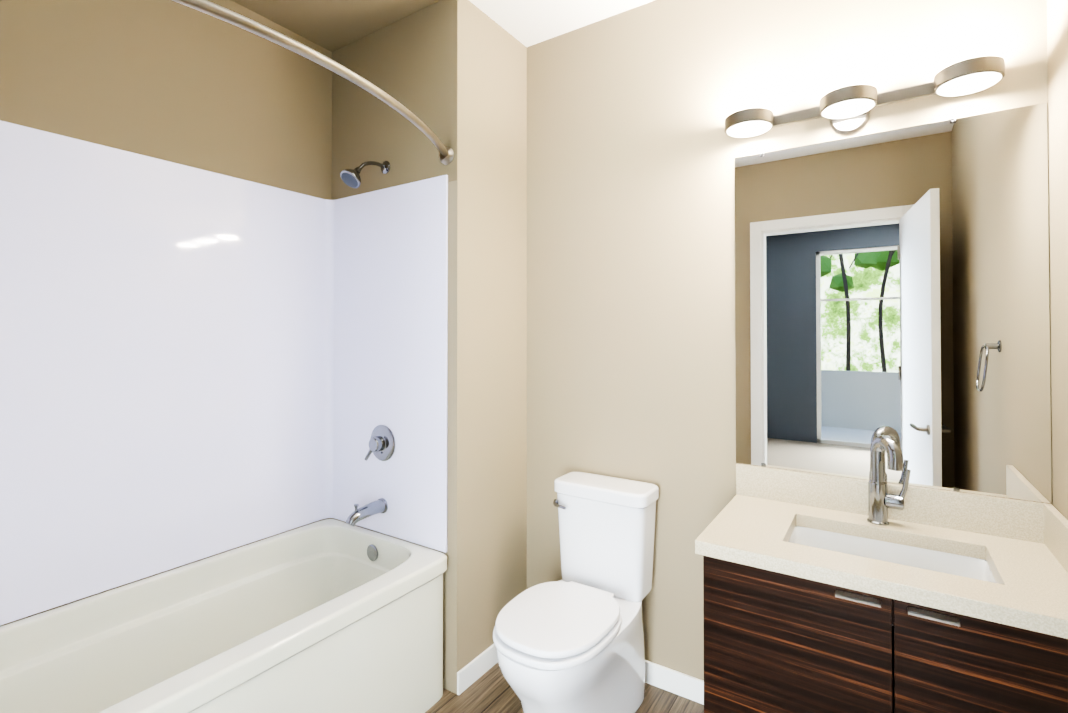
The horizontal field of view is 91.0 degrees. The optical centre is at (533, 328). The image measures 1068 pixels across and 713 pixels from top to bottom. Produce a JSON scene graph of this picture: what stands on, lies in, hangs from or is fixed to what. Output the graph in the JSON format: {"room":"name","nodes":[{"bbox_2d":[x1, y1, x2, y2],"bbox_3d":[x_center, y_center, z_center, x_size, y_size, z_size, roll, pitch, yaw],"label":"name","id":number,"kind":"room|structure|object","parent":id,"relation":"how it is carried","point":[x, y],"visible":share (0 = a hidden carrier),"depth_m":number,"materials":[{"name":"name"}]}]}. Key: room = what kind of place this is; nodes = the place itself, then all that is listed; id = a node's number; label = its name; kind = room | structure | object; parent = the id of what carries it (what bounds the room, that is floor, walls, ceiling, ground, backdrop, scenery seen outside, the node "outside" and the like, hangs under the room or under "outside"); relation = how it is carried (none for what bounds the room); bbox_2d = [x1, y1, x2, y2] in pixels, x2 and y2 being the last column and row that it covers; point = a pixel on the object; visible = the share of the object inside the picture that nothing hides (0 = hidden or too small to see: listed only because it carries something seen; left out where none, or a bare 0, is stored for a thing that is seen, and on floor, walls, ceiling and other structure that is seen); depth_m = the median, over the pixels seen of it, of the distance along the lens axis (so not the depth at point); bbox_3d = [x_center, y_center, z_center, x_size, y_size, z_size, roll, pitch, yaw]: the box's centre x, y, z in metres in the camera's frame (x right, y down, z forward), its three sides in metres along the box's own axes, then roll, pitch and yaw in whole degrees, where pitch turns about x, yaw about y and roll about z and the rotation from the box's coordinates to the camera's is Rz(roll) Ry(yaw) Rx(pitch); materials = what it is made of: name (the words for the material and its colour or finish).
{"room":"bathroom","nodes":[
{"label":"bathroom","id":0,"kind":"room"},
{"bbox_2d":[0,518,329,625],"bbox_3d":[-1.659,0.043,1.766,0.100,2.910,2.160,0,-1,33],"label":"wall","id":1,"kind":"structure","parent":0,"point":[158,573],"depth_m":1.98,"materials":[{"name":"paint"}]},
{"bbox_2d":[0,0,331,199],"bbox_3d":[-1.484,-1.012,1.950,0.002,0.786,1.680,0,-1,33],"label":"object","id":2,"kind":"structure","parent":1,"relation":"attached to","point":[173,81],"depth_m":2.05,"materials":[{"name":"beige paint"}]},
{"bbox_2d":[330,0,526,693],"bbox_3d":[-0.570,0.054,2.647,0.943,2.910,0.510,0,-1,33],"label":"wall","id":3,"kind":"structure","parent":0,"point":[484,578],"depth_m":2.33,"materials":[{"name":"paint"}]},
{"bbox_2d":[172,0,453,164],"bbox_3d":[-0.733,-0.735,1.449,0.299,0.072,1.689,0,-1,33],"label":"shower rod","id":4,"kind":"object","parent":3,"relation":"attached to","point":[446,155],"visible":1,"depth_m":1.40,"materials":[{"name":"silver metal"}]},
{"bbox_2d":[340,161,389,187],"bbox_3d":[-0.747,-0.693,2.325,0.092,0.163,0.232,0,-1,33],"label":"shower head","id":5,"kind":"object","parent":3,"relation":"attached to","point":[350,178],"visible":1,"depth_m":2.27},
{"bbox_2d":[331,0,457,199],"bbox_3d":[-0.669,-1.007,2.418,0.840,0.786,0.002,0,-1,33],"label":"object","id":6,"kind":"structure","parent":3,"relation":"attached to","point":[410,62],"depth_m":2.38,"materials":[{"name":"beige paint"}]},
{"bbox_2d":[457,644,497,694],"bbox_3d":[-0.180,1.460,2.355,0.013,0.090,0.480,0,-1,33],"label":"baseboard","id":7,"kind":"structure","parent":3,"relation":"attached to","point":[487,659],"depth_m":2.24,"materials":[{"name":"white wood"}]},
{"bbox_2d":[232,0,654,51],"bbox_3d":[-0.343,-1.455,1.261,2.984,0.084,2.800,0,-1,33],"label":"ceiling","id":8,"kind":"structure","parent":0,"point":[332,25],"depth_m":2.35,"materials":[{"name":"paint"}]},
{"bbox_2d":[425,662,703,712],"bbox_3d":[-0.343,1.522,1.227,2.984,0.060,2.800,0,-1,33],"label":"floor","id":9,"kind":"structure","parent":0,"point":[490,690],"depth_m":2.12,"materials":[{"name":"brown wood"}]},
{"bbox_2d":[0,120,447,712],"bbox_3d":[-1.141,0.423,1.708,0.819,2.150,1.676,0,-1,33],"label":"bathtub","id":10,"kind":"object","parent":9,"relation":"on","point":[196,364],"visible":0.98,"depth_m":2.02,"materials":[{"name":"beige plastic"}]},
{"bbox_2d":[346,498,387,526],"bbox_3d":[-0.743,0.805,2.313,0.068,0.091,0.194,0,-1,33],"label":"tub spout","id":11,"kind":"object","parent":10,"relation":"attached to","point":[380,505],"visible":1,"depth_m":2.30,"materials":[{"name":"silver metal"}]},
{"bbox_2d":[365,425,394,460],"bbox_3d":[-0.708,0.520,2.371,0.164,0.164,0.064,0,-1,33],"label":"tub valve","id":12,"kind":"object","parent":10,"relation":"attached to","point":[382,443],"visible":1,"depth_m":2.36,"materials":[{"name":"silver metal"}]},
{"bbox_2d":[493,472,658,712],"bbox_3d":[0.154,1.074,2.002,0.424,0.855,0.742,0,-1,33],"label":"toilet","id":13,"kind":"object","parent":9,"relation":"on","point":[571,640],"visible":1,"depth_m":1.98,"materials":[{"name":"white ceramic"}]},
{"bbox_2d":[695,435,1067,712],"bbox_3d":[1.006,0.919,1.560,0.889,1.155,0.564,0,-1,33],"label":"bathroom vanity","id":14,"kind":"object","parent":9,"relation":"on","point":[875,593],"visible":1,"depth_m":1.45,"materials":[{"name":"black wood"}]},
{"bbox_2d":[695,463,1067,651],"bbox_3d":[1.007,0.597,1.566,0.889,0.158,0.558,0,-1,33],"label":"countertop","id":15,"kind":"structure","parent":14,"relation":"on","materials":[{"name":"stone"}]},
{"bbox_2d":[867,435,910,525],"bbox_3d":[1.139,0.489,1.687,0.119,0.293,0.122,0,-1,33],"label":"faucet","id":16,"kind":"object","parent":15,"relation":"on","point":[879,500],"depth_m":1.70,"materials":[{"name":"silver metal"}]},
{"bbox_2d":[527,0,1051,680],"bbox_3d":[0.422,0.050,2.356,2.934,2.910,0.100,0,-1,33],"label":"wall","id":17,"kind":"structure","parent":0,"point":[633,150],"depth_m":2.20,"materials":[{"name":"paint"}]},
{"bbox_2d":[645,660,703,704],"bbox_3d":[0.379,1.460,2.299,1.007,0.090,0.016,0,-1,33],"label":"baseboard","id":18,"kind":"structure","parent":17,"relation":"attached to","point":[656,675],"depth_m":2.16,"materials":[{"name":"white wood"}]},
{"bbox_2d":[725,56,1004,137],"bbox_3d":[1.061,-0.745,1.775,0.796,0.120,0.176,0,-1,33],"label":"sconce","id":19,"kind":"object","parent":17,"relation":"attached to","point":[845,110],"visible":1,"depth_m":1.72,"materials":[{"name":"grey metal"}]},
{"bbox_2d":[735,103,1051,503],"bbox_3d":[1.157,-0.079,1.804,0.891,1.197,0.008,0,-1,33],"label":"mirror","id":20,"kind":"object","parent":17,"relation":"attached to","point":[893,284],"visible":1,"depth_m":1.75,"materials":[{"name":"clear glass"}]},
{"bbox_2d":[1047,0,1067,519],"bbox_3d":[0.840,0.028,0.419,0.100,2.910,2.670,0,-1,33],"label":"wall","id":21,"kind":"structure","parent":0,"point":[1057,38],"depth_m":1.48,"materials":[{"name":"paint"}]}
]}

